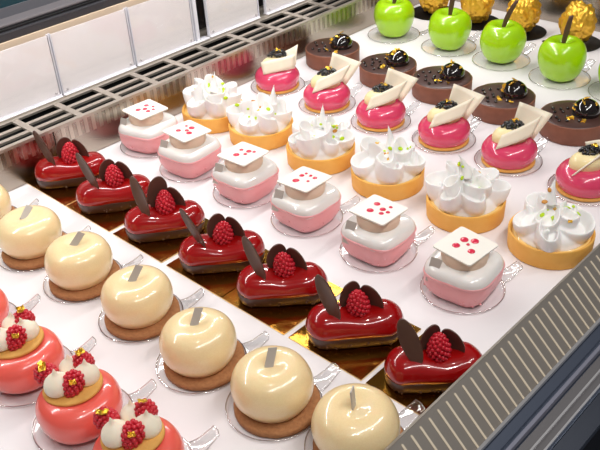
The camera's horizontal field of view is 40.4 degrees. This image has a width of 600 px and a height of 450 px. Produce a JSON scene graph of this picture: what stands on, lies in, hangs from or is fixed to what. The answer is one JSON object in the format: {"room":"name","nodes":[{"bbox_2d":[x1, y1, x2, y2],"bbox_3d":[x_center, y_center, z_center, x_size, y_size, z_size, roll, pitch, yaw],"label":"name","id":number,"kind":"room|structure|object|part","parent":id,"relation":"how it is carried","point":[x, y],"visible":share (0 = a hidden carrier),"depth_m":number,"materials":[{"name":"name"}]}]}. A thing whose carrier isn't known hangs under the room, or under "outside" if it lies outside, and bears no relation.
{"room":"food shop","nodes":[
{"label":"food shop","id":0,"kind":"room"},
{"bbox_2d":[59,0,262,73],"bbox_3d":[0.022,0.244,1.855,8.000,0.060,8.000,25,43,36],"label":"floor","id":1,"kind":"structure","parent":0,"point":[199,3],"depth_m":3.67,"materials":[{"name":"grey"}]},
{"bbox_2d":[0,0,599,449],"bbox_3d":[0.009,0.119,1.055,0.844,1.030,1.450,25,43,36],"label":"display case","id":2,"kind":"object","parent":1,"relation":"on","point":[534,384],"visible":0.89,"depth_m":0.85,"materials":[{"name":"white metal"}]},
{"bbox_3d":[-0.325,-0.377,1.042,0.013,0.151,1.408,25,43,36],"label":"panel","id":3,"kind":"part","parent":2,"relation":"part of","materials":[{"name":"teal"}]},
{"bbox_3d":[-0.320,-0.308,1.086,0.015,0.012,1.408,25,43,36],"label":"rail","id":4,"kind":"part","parent":2,"relation":"part of","materials":[{"name":"grey metal"}]},
{"bbox_2d":[0,34,62,121],"bbox_3d":[-0.363,-0.181,1.029,0.012,0.085,0.124,25,43,36],"label":"label holder","id":5,"kind":"object","parent":2,"relation":"on","point":[29,80],"visible":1,"depth_m":1.04,"materials":[{"name":"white plastic"}]},
{"bbox_3d":[-0.315,-0.299,1.087,0.047,0.005,1.408,25,43,36],"label":"rail","id":6,"kind":"part","parent":2,"relation":"part of","materials":[{"name":"grey metal"}]},
{"bbox_2d":[0,226,89,271],"bbox_3d":[-0.285,0.020,0.888,0.081,0.013,0.095,17,39,29],"label":"disc","id":7,"kind":"object","parent":2,"relation":"on","point":[89,226],"visible":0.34,"depth_m":0.86,"materials":[{"name":"clear plastic"}]},
{"bbox_2d":[0,205,65,269],"bbox_3d":[-0.287,0.007,0.871,0.075,0.051,0.075,2,34,8],"label":"cake","id":8,"kind":"object","parent":7,"relation":"on","point":[27,232],"visible":0.88,"depth_m":0.85,"materials":[{"name":"beige food"}]},
{"bbox_2d":[0,336,95,406],"bbox_3d":[-0.239,0.124,0.725,0.083,0.013,0.096,14,37,24],"label":"disc","id":9,"kind":"object","parent":2,"relation":"on","point":[92,336],"visible":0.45,"depth_m":0.69,"materials":[{"name":"clear plastic"}]},
{"bbox_2d":[0,304,63,393],"bbox_3d":[-0.243,0.105,0.706,0.070,0.064,0.070,-7,33,-5],"label":"cake","id":10,"kind":"object","parent":9,"relation":"on","point":[23,343],"visible":0.98,"depth_m":0.69,"materials":[{"name":"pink food"}]},
{"bbox_3d":[-0.308,-0.293,1.084,0.035,0.003,1.408,25,43,36],"label":"rail","id":11,"kind":"part","parent":2,"relation":"part of","materials":[{"name":"black metal"}]},
{"bbox_2d":[27,179,78,205],"bbox_3d":[-0.279,-0.056,1.013,0.086,0.001,0.086,25,43,36],"label":"card","id":12,"kind":"object","parent":2,"relation":"on","point":[65,196],"visible":0.36,"depth_m":0.99,"materials":[{"name":"gold metal"}]},
{"bbox_2d":[33,131,105,188],"bbox_3d":[-0.283,-0.086,0.991,0.089,0.074,0.042,-7,34,-6],"label":"red glazed eclair","id":13,"kind":"object","parent":12,"relation":"on","point":[62,170],"visible":0.83,"depth_m":0.99,"materials":[{"name":"food"}]},
{"bbox_3d":[-0.303,-0.285,1.084,0.033,0.010,1.408,25,43,36],"label":"rail","id":14,"kind":"part","parent":2,"relation":"part of","materials":[{"name":"grey metal"}]},
{"bbox_3d":[-0.300,-0.276,1.087,0.033,0.008,1.408,25,43,36],"label":"frame","id":15,"kind":"part","parent":2,"relation":"part of","materials":[{"name":"beige"}]},
{"bbox_2d":[44,231,119,300],"bbox_3d":[-0.222,0.033,0.820,0.072,0.056,0.072,2,34,9],"label":"cake","id":16,"kind":"object","parent":2,"relation":"on","point":[77,265],"visible":1,"depth_m":0.81,"materials":[{"name":"beige food"}]},
{"bbox_2d":[47,8,136,95],"bbox_3d":[-0.279,-0.235,1.102,0.012,0.085,0.120,25,43,36],"label":"price tag","id":17,"kind":"object","parent":2,"relation":"on","point":[89,53],"visible":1,"depth_m":1.10,"materials":[{"name":"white plastic"}]},
{"bbox_2d":[43,254,142,303],"bbox_3d":[-0.218,0.048,0.838,0.081,0.013,0.095,21,41,32],"label":"disc","id":18,"kind":"object","parent":2,"relation":"on","point":[140,254],"visible":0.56,"depth_m":0.81,"materials":[{"name":"clear plastic"}]},
{"bbox_2d":[32,380,156,449],"bbox_3d":[-0.176,0.153,0.675,0.083,0.013,0.096,14,37,24],"label":"disc","id":19,"kind":"object","parent":2,"relation":"on","point":[149,380],"visible":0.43,"depth_m":0.69,"materials":[{"name":"clear plastic"}]},
{"bbox_2d":[33,347,123,442],"bbox_3d":[-0.180,0.135,0.656,0.070,0.063,0.070,-29,41,-33],"label":"cake","id":20,"kind":"object","parent":19,"relation":"on","point":[68,399],"visible":1,"depth_m":0.64,"materials":[{"name":"pink food"}]},
{"bbox_2d":[66,201,129,231],"bbox_3d":[-0.215,-0.026,0.960,0.086,0.001,0.086,25,43,36],"label":"card","id":21,"kind":"object","parent":2,"relation":"on","point":[109,221],"visible":0.36,"depth_m":0.93,"materials":[{"name":"gold metal"}]},
{"bbox_2d":[75,153,149,213],"bbox_3d":[-0.218,-0.056,0.938,0.089,0.074,0.042,-8,34,-6],"label":"red glazed eclair","id":22,"kind":"object","parent":21,"relation":"on","point":[112,192],"visible":0.89,"depth_m":0.93,"materials":[{"name":"food"}]},
{"bbox_2d":[100,264,180,340],"bbox_3d":[-0.152,0.064,0.766,0.072,0.056,0.072,-3,33,1],"label":"cake","id":23,"kind":"object","parent":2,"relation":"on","point":[137,301],"visible":0.98,"depth_m":0.75,"materials":[{"name":"beige food"}]},
{"bbox_2d":[98,288,203,343],"bbox_3d":[-0.149,0.080,0.784,0.081,0.013,0.095,20,40,32],"label":"disc","id":24,"kind":"object","parent":2,"relation":"on","point":[200,288],"visible":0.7,"depth_m":0.75,"materials":[{"name":"clear plastic"}]},
{"bbox_2d":[125,0,196,65],"bbox_3d":[-0.198,-0.286,1.171,0.012,0.085,0.109,25,43,36],"label":"label holder","id":25,"kind":"object","parent":2,"relation":"on","point":[158,28],"visible":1,"depth_m":1.17,"materials":[{"name":"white plastic"}]},
{"bbox_2d":[113,218,208,262],"bbox_3d":[-0.147,0.006,0.905,0.086,0.001,0.086,25,43,36],"label":"card","id":26,"kind":"object","parent":2,"relation":"on","point":[161,251],"visible":0.36,"depth_m":0.88,"materials":[{"name":"gold metal"}]},
{"bbox_2d":[124,176,204,242],"bbox_3d":[-0.150,-0.024,0.882,0.088,0.075,0.042,-7,34,-5],"label":"red glazed eclair","id":27,"kind":"object","parent":26,"relation":"on","point":[160,219],"visible":0.98,"depth_m":0.88,"materials":[{"name":"food"}]},
{"bbox_2d":[0,0,361,153],"bbox_3d":[-0.250,-0.163,1.112,0.071,0.047,1.408,25,43,36],"label":"vent grille","id":28,"kind":"object","parent":2,"relation":"attached to","point":[91,115],"depth_m":1.15,"materials":[{"name":"grey metal"}]},
{"bbox_2d":[159,159,222,182],"bbox_3d":[-0.132,-0.081,1.025,0.081,0.013,0.095,20,40,32],"label":"disc","id":29,"kind":"object","parent":2,"relation":"on","point":[222,159],"visible":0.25,"depth_m":1.00,"materials":[{"name":"clear plastic"}]},
{"bbox_2d":[158,120,220,177],"bbox_3d":[-0.137,-0.095,1.009,0.069,0.053,0.068,21,40,32],"label":"cake","id":30,"kind":"object","parent":29,"relation":"on","point":[189,151],"visible":0.98,"depth_m":0.99,"materials":[{"name":"food"}]},
{"bbox_2d":[190,0,209,43],"bbox_3d":[-0.153,-0.316,1.210,0.014,0.086,0.026,25,43,36],"label":"upright","id":31,"kind":"object","parent":2,"relation":"on","point":[198,39],"visible":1,"depth_m":1.21,"materials":[{"name":"white"}]},
{"bbox_2d":[159,307,244,390],"bbox_3d":[-0.086,0.098,0.707,0.073,0.056,0.072,-3,33,2],"label":"cake","id":32,"kind":"object","parent":2,"relation":"on","point":[200,349],"visible":0.99,"depth_m":0.69,"materials":[{"name":"beige food"}]},
{"bbox_2d":[155,332,262,393],"bbox_3d":[-0.084,0.114,0.725,0.081,0.013,0.095,20,40,31],"label":"disc","id":33,"kind":"object","parent":2,"relation":"on","point":[262,332],"visible":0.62,"depth_m":0.69,"materials":[{"name":"clear plastic"}]},
{"bbox_3d":[-0.228,-0.146,1.099,0.003,0.059,1.408,25,43,36],"label":"panel","id":34,"kind":"part","parent":2,"relation":"part of","materials":[{"name":"silver metal"}]},
{"bbox_2d":[182,71,242,133],"bbox_3d":[-0.120,-0.174,1.114,0.086,0.068,0.086,2,34,8],"label":"tart","id":35,"kind":"object","parent":2,"relation":"on","point":[207,101],"visible":0.94,"depth_m":1.10,"materials":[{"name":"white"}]},
{"bbox_2d":[166,249,268,297],"bbox_3d":[-0.079,0.038,0.850,0.086,0.001,0.086,25,43,36],"label":"card","id":36,"kind":"object","parent":2,"relation":"on","point":[220,284],"visible":0.36,"depth_m":0.82,"materials":[{"name":"gold metal"}]},
{"bbox_2d":[178,208,264,274],"bbox_3d":[-0.082,0.009,0.828,0.090,0.072,0.044,-5,33,-2],"label":"red glazed eclair","id":37,"kind":"object","parent":36,"relation":"on","point":[221,249],"visible":0.95,"depth_m":0.82,"materials":[{"name":"food"}]},
{"bbox_2d":[203,0,260,36],"bbox_3d":[-0.105,-0.345,1.251,0.012,0.085,0.106,25,43,36],"label":"label holder","id":38,"kind":"object","parent":2,"relation":"on","point":[221,16],"visible":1,"depth_m":1.25,"materials":[{"name":"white plastic"}]},
{"bbox_2d":[213,170,293,208],"bbox_3d":[-0.059,-0.048,0.968,0.081,0.013,0.095,20,40,32],"label":"disc","id":39,"kind":"object","parent":2,"relation":"on","point":[293,170],"visible":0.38,"depth_m":0.94,"materials":[{"name":"clear plastic"}]},
{"bbox_2d":[212,142,278,203],"bbox_3d":[-0.064,-0.062,0.952,0.069,0.052,0.069,25,43,36],"label":"cake","id":40,"kind":"object","parent":39,"relation":"on","point":[244,176],"visible":1,"depth_m":0.93,"materials":[{"name":"food"}]},
{"bbox_2d":[226,85,292,149],"bbox_3d":[-0.053,-0.146,1.065,0.087,0.068,0.086,-4,33,0],"label":"tart","id":41,"kind":"object","parent":2,"relation":"on","point":[265,122],"visible":0.99,"depth_m":1.05,"materials":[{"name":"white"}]},
{"bbox_2d":[251,77,304,95],"bbox_3d":[-0.028,-0.211,1.212,0.095,0.013,0.081,18,39,30],"label":"disc","id":42,"kind":"object","parent":2,"relation":"on","point":[300,77],"visible":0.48,"depth_m":1.21,"materials":[{"name":"clear plastic"}]},
{"bbox_2d":[255,44,298,93],"bbox_3d":[-0.035,-0.233,1.202,0.066,0.060,0.067,-4,33,0],"label":"cake","id":43,"kind":"object","parent":42,"relation":"on","point":[279,70],"visible":1,"depth_m":1.19,"materials":[{"name":"food"}]},
{"bbox_2d":[221,281,342,334],"bbox_3d":[-0.017,0.068,0.799,0.086,0.001,0.086,25,43,36],"label":"card","id":44,"kind":"object","parent":2,"relation":"on","point":[284,319],"visible":0.36,"depth_m":0.78,"materials":[{"name":"gold metal"}]},
{"bbox_2d":[236,236,326,307],"bbox_3d":[-0.019,0.038,0.776,0.088,0.074,0.043,-3,33,1],"label":"red glazed eclair","id":45,"kind":"object","parent":44,"relation":"on","point":[286,279],"visible":0.92,"depth_m":0.77,"materials":[{"name":"food"}]},
{"bbox_2d":[225,362,338,441],"bbox_3d":[-0.019,0.141,0.678,0.081,0.013,0.095,12,36,22],"label":"disc","id":46,"kind":"object","parent":2,"relation":"on","point":[332,362],"visible":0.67,"depth_m":0.65,"materials":[{"name":"clear plastic"}]},
{"bbox_2d":[231,346,319,437],"bbox_3d":[-0.021,0.126,0.659,0.072,0.056,0.072,0,34,5],"label":"cake","id":47,"kind":"object","parent":46,"relation":"on","point":[275,394],"visible":1,"depth_m":0.64,"materials":[{"name":"beige food"}]},
{"bbox_2d":[263,0,304,14],"bbox_3d":[-0.021,-0.399,1.323,0.012,0.085,0.108,25,43,36],"label":"label holder","id":48,"kind":"object","parent":2,"relation":"on","point":[270,6],"visible":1,"depth_m":1.32,"materials":[{"name":"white plastic"}]},
{"bbox_2d":[271,195,359,237],"bbox_3d":[0.011,-0.016,0.912,0.081,0.013,0.095,20,40,32],"label":"disc","id":49,"kind":"object","parent":2,"relation":"on","point":[356,195],"visible":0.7,"depth_m":0.89,"materials":[{"name":"clear plastic"}]},
{"bbox_2d":[270,166,341,232],"bbox_3d":[0.006,-0.030,0.896,0.069,0.053,0.068,25,43,36],"label":"cake","id":50,"kind":"object","parent":49,"relation":"on","point":[305,202],"visible":1,"depth_m":0.88,"materials":[{"name":"food"}]},
{"bbox_2d":[286,106,354,174],"bbox_3d":[0.025,-0.111,1.004,0.086,0.068,0.086,-8,34,-6],"label":"tart","id":51,"kind":"object","parent":2,"relation":"on","point":[321,143],"visible":1,"depth_m":0.99,"materials":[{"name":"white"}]},
{"bbox_2d":[299,83,359,115],"bbox_3d":[0.040,-0.180,1.158,0.081,0.013,0.095,7,35,16],"label":"disc","id":52,"kind":"object","parent":2,"relation":"on","point":[358,83],"visible":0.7,"depth_m":1.14,"materials":[{"name":"clear plastic"}]},
{"bbox_2d":[303,53,361,113],"bbox_3d":[0.040,-0.200,1.135,0.075,0.070,0.067,10,36,21],"label":"cake","id":53,"kind":"object","parent":52,"relation":"on","point":[331,91],"visible":0.99,"depth_m":1.13,"materials":[{"name":"food"}]},
{"bbox_2d":[305,31,359,71],"bbox_3d":[0.051,-0.278,1.272,0.085,0.049,0.085,-4,33,0],"label":"tart","id":54,"kind":"object","parent":2,"relation":"on","point":[318,52],"visible":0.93,"depth_m":1.26,"materials":[{"name":"brown food"}]},
{"bbox_2d":[288,300,420,380],"bbox_3d":[0.050,0.099,0.745,0.086,0.001,0.086,25,43,36],"label":"card","id":55,"kind":"object","parent":2,"relation":"on","point":[359,362],"visible":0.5,"depth_m":0.72,"materials":[{"name":"gold metal"}]},
{"bbox_2d":[306,274,403,349],"bbox_3d":[0.048,0.069,0.722,0.089,0.074,0.042,-4,33,-1],"label":"red glazed eclair","id":56,"kind":"object","parent":55,"relation":"on","point":[361,317],"visible":0.93,"depth_m":0.72,"materials":[{"name":"food"}]},
{"bbox_2d":[351,102,419,134],"bbox_3d":[0.112,-0.148,1.102,0.081,0.013,0.095,12,37,22],"label":"disc","id":57,"kind":"object","parent":2,"relation":"on","point":[419,102],"visible":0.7,"depth_m":1.08,"materials":[{"name":"clear plastic"}]},
{"bbox_2d":[356,68,417,131],"bbox_3d":[0.110,-0.171,1.084,0.067,0.070,0.074,21,40,32],"label":"cake","id":58,"kind":"object","parent":57,"relation":"on","point":[382,107],"visible":1,"depth_m":1.07,"materials":[{"name":"food"}]},
{"bbox_2d":[340,226,434,272],"bbox_3d":[0.086,0.019,0.853,0.081,0.013,0.095,20,40,32],"label":"disc","id":59,"kind":"object","parent":2,"relation":"on","point":[428,226],"visible":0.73,"depth_m":0.83,"materials":[{"name":"clear plastic"}]},
{"bbox_2d":[340,195,416,266],"bbox_3d":[0.081,0.005,0.837,0.068,0.053,0.068,23,42,34],"label":"cake","id":60,"kind":"object","parent":59,"relation":"on","point":[379,232],"visible":1,"depth_m":0.82,"materials":[{"name":"food"}]},
{"bbox_2d":[350,126,425,200],"bbox_3d":[0.102,-0.078,0.947,0.087,0.068,0.086,-4,33,0],"label":"tart","id":61,"kind":"object","parent":2,"relation":"on","point":[392,170],"visible":1,"depth_m":0.93,"materials":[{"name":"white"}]},
{"bbox_2d":[359,48,416,87],"bbox_3d":[0.130,-0.238,1.206,0.085,0.047,0.085,-4,33,0],"label":"tart","id":62,"kind":"object","parent":2,"relation":"on","point":[373,69],"visible":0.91,"depth_m":1.19,"materials":[{"name":"brown food"}]},
{"bbox_2d":[368,27,428,43],"bbox_3d":[0.162,-0.326,1.367,0.099,0.013,0.087,-21,37,-24],"label":"disc","id":63,"kind":"object","parent":2,"relation":"on","point":[413,27],"visible":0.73,"depth_m":1.35,"materials":[{"name":"clear plastic"}]},
{"bbox_2d":[374,0,414,37],"bbox_3d":[0.155,-0.358,1.342,0.068,0.092,0.068,-4,33,0],"label":"cake","id":64,"kind":"object","parent":63,"relation":"on","point":[393,18],"visible":1,"depth_m":1.33,"materials":[{"name":"food"}]},
{"bbox_2d":[366,335,444,415],"bbox_3d":[0.116,0.130,0.691,0.086,0.001,0.086,25,43,36],"label":"card","id":65,"kind":"object","parent":2,"relation":"on","point":[378,380],"visible":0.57,"depth_m":0.67,"materials":[{"name":"gold metal"}]},
{"bbox_2d":[384,318,481,394],"bbox_3d":[0.111,0.101,0.671,0.085,0.071,0.040,-4,33,0],"label":"red glazed eclair","id":66,"kind":"object","parent":65,"relation":"on","point":[433,362],"visible":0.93,"depth_m":0.67,"materials":[{"name":"food"}]},
{"bbox_2d":[414,6,448,19],"bbox_3d":[0.235,-0.381,1.442,0.082,0.013,0.085,16,38,28],"label":"disc","id":67,"kind":"object","parent":2,"relation":"on","point":[419,12],"visible":0.23,"depth_m":1.44,"materials":[{"name":"black plastic"}]},
{"bbox_2d":[419,0,448,13],"bbox_3d":[0.235,-0.406,1.428,0.055,0.065,0.056,-4,33,0],"label":"cake","id":68,"kind":"object","parent":67,"relation":"on","point":[431,6],"visible":0.88,"depth_m":1.42,"materials":[{"name":"gold metal"}]},
{"bbox_2d":[412,59,472,104],"bbox_3d":[0.201,-0.209,1.153,0.084,0.049,0.085,-4,33,0],"label":"tart","id":69,"kind":"object","parent":2,"relation":"on","point":[434,84],"visible":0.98,"depth_m":1.14,"materials":[{"name":"brown food"}]},
{"bbox_2d":[412,116,481,153],"bbox_3d":[0.191,-0.115,1.044,0.095,0.013,0.081,-3,33,2],"label":"disc","id":70,"kind":"object","parent":2,"relation":"on","point":[477,116],"visible":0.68,"depth_m":1.03,"materials":[{"name":"clear plastic"}]},
{"bbox_2d":[417,84,484,150],"bbox_3d":[0.185,-0.141,1.030,0.067,0.070,0.074,23,42,34],"label":"cake","id":71,"kind":"object","parent":70,"relation":"on","point":[447,127],"visible":1,"depth_m":1.02,"materials":[{"name":"food"}]},
{"bbox_2d":[421,30,479,56],"bbox_3d":[0.244,-0.290,1.304,0.099,0.013,0.087,1,34,7],"label":"disc","id":72,"kind":"object","parent":2,"relation":"on","point":[479,30],"visible":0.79,"depth_m":1.29,"materials":[{"name":"clear plastic"}]},
{"bbox_2d":[428,0,471,49],"bbox_3d":[0.236,-0.325,1.282,0.068,0.091,0.068,-4,33,0],"label":"cake","id":73,"kind":"object","parent":72,"relation":"on","point":[449,28],"visible":1,"depth_m":1.27,"materials":[{"name":"food"}]},
{"bbox_3d":[0.237,-0.344,1.270,0.010,0.046,0.003,-4,33,0],"label":"chocolate stem","id":74,"kind":"part","parent":73,"relation":"part of","materials":[{"name":"brown food"}]},
{"bbox_2d":[425,154,510,233],"bbox_3d":[0.182,-0.041,0.883,0.089,0.068,0.085,-4,33,0],"label":"tart","id":75,"kind":"object","parent":2,"relation":"on","point":[460,195],"visible":1,"depth_m":0.87,"materials":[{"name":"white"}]},
{"bbox_2d":[420,262,522,313],"bbox_3d":[0.161,0.053,0.792,0.081,0.013,0.095,20,40,32],"label":"disc","id":76,"kind":"object","parent":2,"relation":"on","point":[515,262],"visible":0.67,"depth_m":0.77,"materials":[{"name":"clear plastic"}]},
{"bbox_2d":[423,227,504,307],"bbox_3d":[0.156,0.040,0.776,0.069,0.053,0.069,21,40,32],"label":"cake","id":77,"kind":"object","parent":76,"relation":"on","point":[464,268],"visible":1,"depth_m":0.76,"materials":[{"name":"food"}]},
{"bbox_2d":[471,15,498,29],"bbox_3d":[0.299,-0.351,1.391,0.082,0.013,0.085,16,38,28],"label":"disc","id":78,"kind":"object","parent":2,"relation":"on","point":[475,26],"visible":0.19,"depth_m":1.39,"materials":[{"name":"black plastic"}]},
{"bbox_2d":[460,0,494,22],"bbox_3d":[0.299,-0.377,1.375,0.058,0.069,0.057,16,38,27],"label":"cake","id":79,"kind":"object","parent":78,"relation":"on","point":[478,11],"visible":0.88,"depth_m":1.36,"materials":[{"name":"gold metal"}]},
{"bbox_3d":[0.234,0.085,0.727,0.037,0.035,1.401,25,43,36],"label":"plate","id":80,"kind":"part","parent":2,"relation":"part of","materials":[{"name":"beige"}]},
{"bbox_2d":[472,77,535,124],"bbox_3d":[0.273,-0.174,1.093,0.085,0.048,0.085,-4,33,0],"label":"tart","id":81,"kind":"object","parent":2,"relation":"on","point":[500,103],"visible":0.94,"depth_m":1.07,"materials":[{"name":"brown food"}]},
{"bbox_2d":[472,43,535,70],"bbox_3d":[0.314,-0.257,1.247,0.099,0.013,0.087,1,34,7],"label":"disc","id":82,"kind":"object","parent":2,"relation":"on","point":[530,43],"visible":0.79,"depth_m":1.24,"materials":[{"name":"clear plastic"}]},
{"bbox_2d":[480,0,525,63],"bbox_3d":[0.306,-0.291,1.225,0.068,0.092,0.068,-4,33,0],"label":"cake","id":83,"kind":"object","parent":82,"relation":"on","point":[503,41],"visible":1,"depth_m":1.21,"materials":[{"name":"food"}]},
{"bbox_3d":[0.313,-0.311,1.213,0.023,0.046,0.003,-4,33,0],"label":"chocolate stem","id":84,"kind":"part","parent":83,"relation":"part of","materials":[{"name":"brown food"}]},
{"bbox_2d":[474,137,548,176],"bbox_3d":[0.256,-0.087,0.995,0.081,0.013,0.095,11,36,21],"label":"disc","id":85,"kind":"object","parent":2,"relation":"on","point":[541,137],"visible":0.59,"depth_m":0.98,"materials":[{"name":"clear plastic"}]},
{"bbox_2d":[481,102,552,172],"bbox_3d":[0.255,-0.107,0.972,0.075,0.070,0.067,12,37,22],"label":"cake","id":86,"kind":"object","parent":85,"relation":"on","point":[512,147],"visible":1,"depth_m":0.96,"materials":[{"name":"food"}]},
{"bbox_3d":[0.485,-0.341,1.316,0.644,0.066,0.004,25,43,36],"label":"panel","id":87,"kind":"part","parent":2,"relation":"part of","materials":[{"name":"silver metal"}]},
{"bbox_2d":[526,25,546,40],"bbox_3d":[0.363,-0.323,1.341,0.082,0.013,0.085,16,38,28],"label":"disc","id":88,"kind":"object","parent":2,"relation":"on","point":[537,32],"visible":0.34,"depth_m":1.33,"materials":[{"name":"black plastic"}]},
{"bbox_2d":[506,0,541,32],"bbox_3d":[0.362,-0.347,1.327,0.059,0.066,0.058,-18,36,-20],"label":"cake","id":89,"kind":"object","parent":88,"relation":"on","point":[527,13],"visible":0.8,"depth_m":1.31,"materials":[{"name":"gold metal"}]},
{"bbox_3d":[0.281,0.107,0.731,0.041,0.018,1.450,25,43,36],"label":"rail","id":90,"kind":"part","parent":2,"relation":"part of","materials":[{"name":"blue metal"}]},
{"bbox_2d":[507,179,595,269],"bbox_3d":[0.256,-0.006,0.823,0.086,0.068,0.086,-4,33,0],"label":"tart","id":91,"kind":"object","parent":2,"relation":"on","point":[550,234],"visible":1,"depth_m":0.81,"materials":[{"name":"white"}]},
{"bbox_2d":[528,59,594,89],"bbox_3d":[0.383,-0.219,1.182,0.099,0.013,0.087,1,34,7],"label":"disc","id":92,"kind":"object","parent":2,"relation":"on","point":[589,59],"visible":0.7,"depth_m":1.17,"materials":[{"name":"clear plastic"}]},
{"bbox_2d":[538,15,586,81],"bbox_3d":[0.374,-0.253,1.160,0.068,0.092,0.068,-4,33,0],"label":"cake","id":93,"kind":"object","parent":92,"relation":"on","point":[561,58],"visible":1,"depth_m":1.15,"materials":[{"name":"food"}]},
{"bbox_3d":[0.377,-0.272,1.148,0.012,0.046,0.003,-4,33,0],"label":"chocolate stem","id":94,"kind":"part","parent":93,"relation":"part of","materials":[{"name":"brown food"}]},
{"bbox_2d":[539,96,599,145],"bbox_3d":[0.348,-0.140,1.035,0.085,0.047,0.085,-4,33,0],"label":"tart","id":95,"kind":"object","parent":2,"relation":"on","point":[572,122],"visible":0.89,"depth_m":1.02,"materials":[{"name":"brown food"}]},
{"bbox_2d":[542,34,599,51],"bbox_3d":[0.435,-0.293,1.289,0.082,0.013,0.085,16,38,28],"label":"disc","id":96,"kind":"object","parent":2,"relation":"on","point":[593,43],"visible":0.23,"depth_m":1.28,"materials":[{"name":"black plastic"}]},
{"bbox_2d":[558,0,596,41],"bbox_3d":[0.434,-0.318,1.273,0.057,0.066,0.059,1,34,7],"label":"cake","id":97,"kind":"object","parent":96,"relation":"on","point":[583,26],"visible":0.81,"depth_m":1.25,"materials":[{"name":"gold metal"}]},
{"bbox_2d":[548,173,599,205],"bbox_3d":[0.328,-0.051,0.933,0.081,0.013,0.095,11,36,21],"label":"disc","id":98,"kind":"object","parent":2,"relation":"on","point":[555,173],"visible":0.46,"depth_m":0.91,"materials":[{"name":"clear plastic"}]},
{"bbox_2d":[555,140,599,201],"bbox_3d":[0.324,-0.068,0.914,0.068,0.061,0.068,-4,33,0],"label":"cake","id":99,"kind":"object","parent":98,"relation":"on","point":[577,176],"visible":1,"depth_m":0.90,"materials":[{"name":"food"}]},
{"bbox_3d":[-0.187,-0.112,1.078,0.104,0.012,0.081,0,34,6],"label":"disc","id":100,"kind":"object","parent":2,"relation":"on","visible":0},
{"bbox_2d":[118,99,177,153],"bbox_3d":[-0.200,-0.129,1.068,0.070,0.052,0.070,14,38,25],"label":"cake","id":101,"kind":"object","parent":100,"relation":"on","point":[141,131],"visible":0.83,"depth_m":1.05,"materials":[{"name":"food"}]},
{"bbox_3d":[-0.111,0.181,0.626,0.106,0.012,0.083,-18,36,-20],"label":"disc","id":102,"kind":"object","parent":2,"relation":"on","visible":0},
{"bbox_2d":[93,398,184,449],"bbox_3d":[-0.123,0.163,0.608,0.070,0.062,0.070,1,34,7],"label":"cake","id":103,"kind":"object","parent":102,"relation":"on","point":[138,426],"visible":1,"depth_m":0.60,"materials":[{"name":"pink food"}]},
{"bbox_3d":[-0.301,0.090,0.783,0.106,0.012,0.083,-18,36,-20],"label":"disc","id":104,"kind":"object","parent":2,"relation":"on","visible":0},
{"bbox_2d":[0,289,8,325],"bbox_3d":[-0.313,0.072,0.765,0.071,0.062,0.070,-13,35,-14],"label":"cake","id":105,"kind":"object","parent":104,"relation":"on","point":[4,303],"visible":0.76,"depth_m":0.77,"materials":[{"name":"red food"}]},
{"bbox_3d":[-0.352,-0.009,0.939,0.104,0.012,0.081,-18,36,-20],"label":"disc","id":106,"kind":"object","parent":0,"visible":0},
{"bbox_2d":[0,185,15,219],"bbox_3d":[-0.361,-0.025,0.921,0.072,0.057,0.072,-1,33,4],"label":"cake","id":107,"kind":"object","parent":106,"relation":"on","point":[5,201],"visible":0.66,"depth_m":0.92,"materials":[{"name":"beige food"}]},
{"bbox_3d":[0.053,0.164,0.636,0.104,0.012,0.081,-20,37,-23],"label":"disc","id":108,"kind":"object","parent":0,"visible":0},
{"bbox_2d":[311,383,402,449],"bbox_3d":[0.045,0.148,0.617,0.072,0.058,0.072,-5,33,-1],"label":"cake","id":109,"kind":"object","parent":108,"relation":"on","point":[350,416],"visible":0.98,"depth_m":0.60,"materials":[{"name":"beige food"}]}
]}

